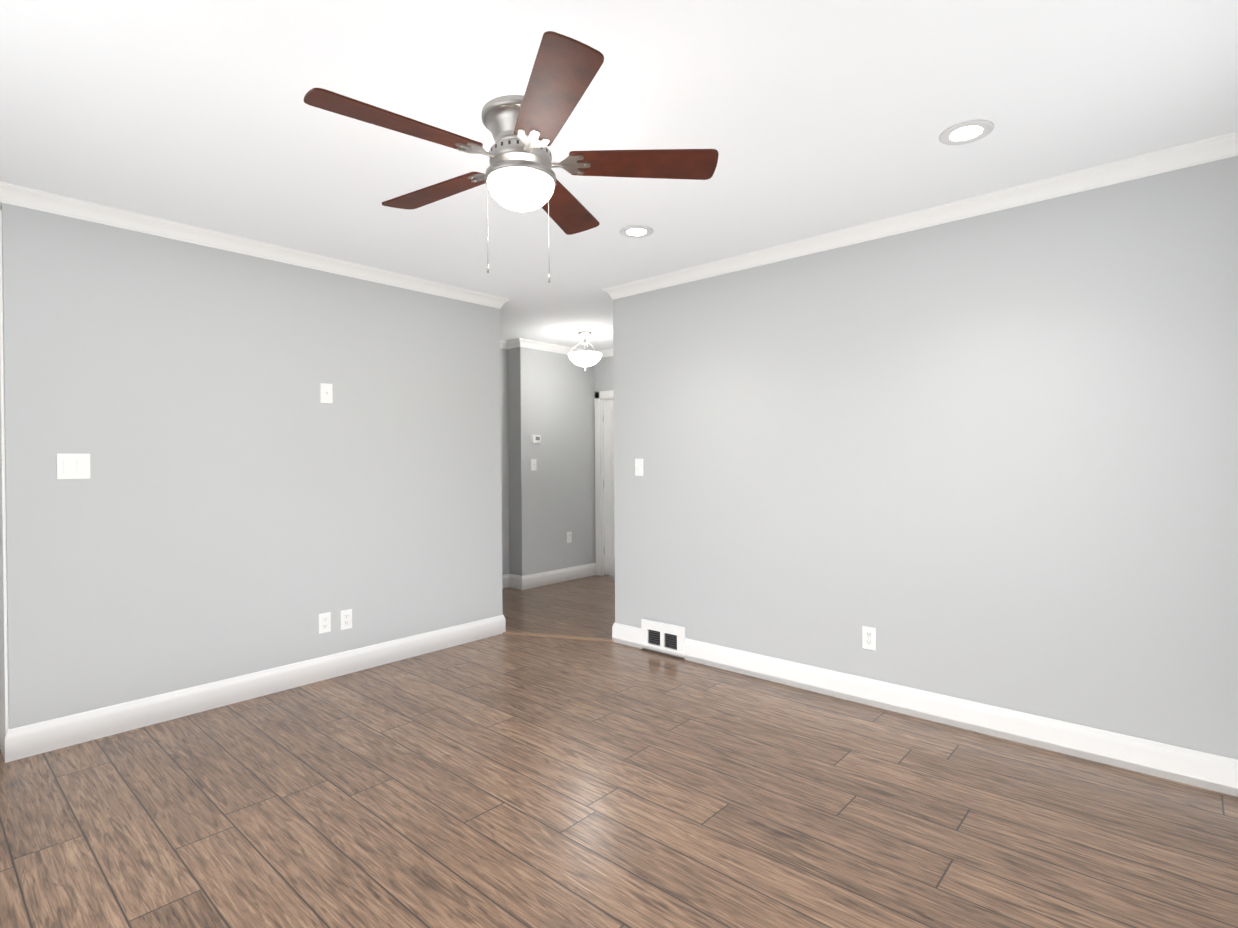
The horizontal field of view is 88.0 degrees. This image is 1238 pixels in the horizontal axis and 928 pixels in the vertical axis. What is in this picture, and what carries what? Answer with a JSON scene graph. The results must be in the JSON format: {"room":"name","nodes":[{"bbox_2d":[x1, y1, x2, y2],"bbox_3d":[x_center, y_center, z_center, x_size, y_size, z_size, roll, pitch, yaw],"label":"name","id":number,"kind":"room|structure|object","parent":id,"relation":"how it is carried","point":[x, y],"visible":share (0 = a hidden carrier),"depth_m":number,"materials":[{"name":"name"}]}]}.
{"room":"empty living room","nodes":[
{"label":"empty living room","id":0,"kind":"room"},
{"bbox_2d":[0,203,502,728],"bbox_3d":[-1.776,0.029,3.740,0.120,2.440,2.625,0,1,42],"label":"wall","id":1,"kind":"structure","parent":0,"point":[242,499],"depth_m":3.31,"materials":[{"name":"grey paint"}]},
{"bbox_2d":[0,210,8,734],"bbox_3d":[-2.700,0.092,2.797,0.242,2.340,0.012,0,1,42],"label":"door frame","id":2,"kind":"structure","parent":1,"relation":"attached to","point":[4,705],"depth_m":2.72,"materials":[{"name":"white wood"}]},
{"bbox_2d":[57,453,89,478],"bbox_3d":[-2.451,0.010,2.880,0.012,0.115,0.116,0,1,42],"label":"light switch","id":3,"kind":"object","parent":1,"relation":"attached to","point":[73,465],"visible":1,"depth_m":2.88,"materials":[{"name":"white plastic"}]},
{"bbox_2d":[0,615,505,762],"bbox_3d":[-1.718,1.183,3.704,0.015,0.133,2.655,0,1,42],"label":"baseboard","id":4,"kind":"structure","parent":1,"relation":"attached to","point":[21,742],"depth_m":3.31,"materials":[{"name":"white wood"}]},
{"bbox_2d":[0,181,509,308],"bbox_3d":[-1.724,-1.154,3.678,0.062,0.072,2.729,0,1,42],"label":"crown molding","id":5,"kind":"structure","parent":1,"relation":"attached to","point":[11,194],"depth_m":3.29,"materials":[{"name":"white wood"}]},
{"bbox_2d":[318,612,330,633],"bbox_3d":[-1.708,0.922,3.718,0.010,0.115,0.070,0,1,42],"label":"outlet","id":6,"kind":"object","parent":1,"relation":"attached to","point":[324,622],"visible":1,"depth_m":3.72,"materials":[{"name":"white plastic"}]},
{"bbox_2d":[320,383,332,403],"bbox_3d":[-1.697,-0.411,3.723,0.022,0.115,0.070,0,1,42],"label":"light switch","id":7,"kind":"object","parent":1,"relation":"attached to","point":[326,393],"visible":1,"depth_m":3.72,"materials":[{"name":"white plastic"}]},
{"bbox_2d":[340,609,351,629],"bbox_3d":[-1.623,0.926,3.814,0.010,0.115,0.070,0,1,42],"label":"outlet","id":8,"kind":"object","parent":1,"relation":"attached to","point":[345,619],"visible":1,"depth_m":3.81,"materials":[{"name":"white plastic"}]},
{"bbox_2d":[500,347,595,575],"bbox_3d":[-2.277,0.024,4.997,0.320,2.440,5.940,0,1,42],"label":"wall","id":9,"kind":"structure","parent":0,"point":[548,504],"depth_m":6.49,"materials":[{"name":"grey paint"}]},
{"bbox_2d":[502,574,511,588],"bbox_3d":[-2.289,1.178,5.032,0.015,0.133,3.615,0,1,42],"label":"baseboard","id":10,"kind":"structure","parent":9,"relation":"attached to","point":[506,578],"depth_m":6.34,"materials":[{"name":"white wood"}]},
{"bbox_2d":[500,340,515,348],"bbox_3d":[-2.285,-1.160,4.998,0.070,0.072,3.615,0,1,42],"label":"crown molding","id":11,"kind":"structure","parent":9,"relation":"attached to","point":[504,344],"depth_m":6.31,"materials":[{"name":"white wood"}]},
{"bbox_2d":[531,459,535,470],"bbox_3d":[-0.842,0.009,6.357,0.022,0.115,0.070,0,1,42],"label":"light switch","id":12,"kind":"object","parent":9,"relation":"attached to","point":[533,464],"visible":1,"depth_m":6.36,"materials":[{"name":"white plastic"}]},
{"bbox_2d":[531,435,540,443],"bbox_3d":[-0.824,-0.246,6.372,0.028,0.090,0.120,0,1,42],"label":"thermostat","id":13,"kind":"object","parent":9,"relation":"attached to","point":[535,439],"visible":1,"depth_m":6.36,"materials":[{"name":"white plastic"}]},
{"bbox_2d":[512,338,595,353],"bbox_3d":[-0.639,-1.182,6.570,0.062,0.072,1.027,0,1,42],"label":"crown molding","id":14,"kind":"structure","parent":9,"relation":"attached to","point":[519,342],"depth_m":6.43,"materials":[{"name":"white wood"}]},
{"bbox_2d":[520,563,595,589],"bbox_3d":[-0.600,1.155,6.632,0.015,0.133,1.050,0,1,42],"label":"baseboard","id":15,"kind":"structure","parent":9,"relation":"attached to","point":[576,572],"depth_m":6.58,"materials":[{"name":"white wood"}]},
{"bbox_2d":[567,532,571,542],"bbox_3d":[-0.522,0.770,6.725,0.010,0.115,0.070,0,1,42],"label":"outlet","id":16,"kind":"object","parent":9,"relation":"attached to","point":[569,537],"visible":1,"depth_m":6.72,"materials":[{"name":"white plastic"}]},
{"bbox_2d":[594,356,613,557],"bbox_3d":[0.526,-0.005,6.399,2.010,2.440,0.120,0,1,42],"label":"wall","id":17,"kind":"structure","parent":0,"point":[603,373],"depth_m":6.93,"materials":[{"name":"grey paint"}]},
{"bbox_2d":[595,390,613,575],"bbox_3d":[0.125,0.215,6.746,0.910,2.000,0.138,0,1,42],"label":"door frame","id":18,"kind":"structure","parent":17,"relation":"attached to","point":[599,475],"depth_m":6.96,"materials":[{"name":"white wood"}]},
{"bbox_2d":[596,348,612,357],"bbox_3d":[0.416,-1.188,6.367,1.890,0.072,0.052,0,1,42],"label":"crown molding","id":19,"kind":"structure","parent":17,"relation":"attached to","point":[606,352],"depth_m":6.86,"materials":[{"name":"white wood"}]},
{"bbox_2d":[603,399,614,575],"bbox_3d":[0.099,0.255,6.722,0.738,1.898,0.099,0,1,42],"label":"door","id":20,"kind":"structure","parent":17,"relation":"in","point":[608,421],"depth_m":6.92,"materials":[{"name":"white wood"}]},
{"bbox_2d":[0,575,1237,927],"bbox_3d":[-0.242,1.293,3.207,5.740,0.100,5.940,0,1,42],"label":"floor","id":21,"kind":"structure","parent":0,"point":[510,781],"depth_m":2.29,"materials":[{"name":"brown wood"}]},
{"bbox_2d":[503,631,613,641],"bbox_3d":[-0.442,1.230,4.578,0.874,0.009,0.054,0,0,16],"label":"threshold","id":22,"kind":"object","parent":21,"relation":"on","point":[559,636],"visible":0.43,"depth_m":4.56,"materials":[{"name":"brown wood"}]},
{"bbox_2d":[0,0,1237,350],"bbox_3d":[-0.260,-1.257,3.189,5.740,0.120,5.940,0,1,42],"label":"ceiling","id":23,"kind":"structure","parent":0,"point":[808,118],"depth_m":2.17,"materials":[{"name":"white paint"}]},
{"bbox_2d":[304,31,718,282],"bbox_3d":[-0.367,-0.903,2.186,1.286,0.572,1.294,0,1,42],"label":"ceiling fan","id":24,"kind":"object","parent":23,"relation":"hanging from","point":[519,175],"visible":1,"depth_m":2.09,"materials":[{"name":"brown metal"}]},
{"bbox_2d":[568,331,601,370],"bbox_3d":[-0.314,-1.038,5.914,0.310,0.356,0.310,0,1,42],"label":"pendant light","id":25,"kind":"object","parent":23,"relation":"hanging from","point":[584,359],"visible":1,"depth_m":5.83,"materials":[{"name":"white glass"}]},
{"bbox_2d":[619,225,653,237],"bbox_3d":[0.090,-1.197,3.306,0.176,0.006,0.176,0,1,42],"label":"recessed light","id":26,"kind":"object","parent":23,"relation":"in","point":[637,231],"visible":1,"depth_m":3.30,"materials":[{"name":"grey"}]},
{"bbox_2d":[939,120,993,144],"bbox_3d":[1.258,-1.199,2.321,0.176,0.006,0.176,0,1,42],"label":"recessed light","id":27,"kind":"object","parent":23,"relation":"in","point":[966,132],"visible":1,"depth_m":2.31,"materials":[{"name":"grey"}]},
{"bbox_2d":[613,156,1237,759],"bbox_3d":[1.280,0.011,3.348,3.410,2.440,0.120,0,1,42],"label":"wall","id":28,"kind":"structure","parent":0,"point":[991,458],"depth_m":2.93,"materials":[{"name":"grey paint"}]},
{"bbox_2d":[612,622,640,642],"bbox_3d":[0.554,1.157,5.109,0.015,0.133,1.795,0,1,42],"label":"baseboard","id":29,"kind":"structure","parent":28,"relation":"attached to","point":[628,635],"depth_m":4.38,"materials":[{"name":"white wood"}]},
{"bbox_2d":[635,459,642,475],"bbox_3d":[0.129,0.022,4.277,0.070,0.115,0.022,0,1,42],"label":"light switch","id":30,"kind":"object","parent":28,"relation":"attached to","point":[638,467],"visible":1,"depth_m":4.28,"materials":[{"name":"white plastic"}]},
{"bbox_2d":[641,619,685,657],"bbox_3d":[0.285,1.125,4.154,0.350,0.190,0.020,0,1,42],"label":"air vent","id":31,"kind":"object","parent":28,"relation":"in","point":[667,638],"visible":1,"depth_m":4.14,"materials":[{"name":"white metal"}]},
{"bbox_2d":[862,626,875,650],"bbox_3d":[1.279,0.891,3.275,0.070,0.115,0.010,0,1,42],"label":"outlet","id":32,"kind":"object","parent":28,"relation":"attached to","point":[869,638],"visible":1,"depth_m":3.27,"materials":[{"name":"white plastic"}]},
{"bbox_2d":[602,131,1237,299],"bbox_3d":[1.173,-1.172,3.313,3.402,0.072,0.052,0,1,42],"label":"crown molding","id":33,"kind":"structure","parent":28,"relation":"attached to","point":[1220,147],"depth_m":2.93,"materials":[{"name":"white wood"}]},
{"bbox_2d":[684,638,1237,796],"bbox_3d":[1.457,1.165,3.117,2.780,0.133,0.015,0,1,42],"label":"baseboard","id":34,"kind":"structure","parent":28,"relation":"attached to","point":[1208,771],"depth_m":2.89,"materials":[{"name":"white wood"}]}
]}

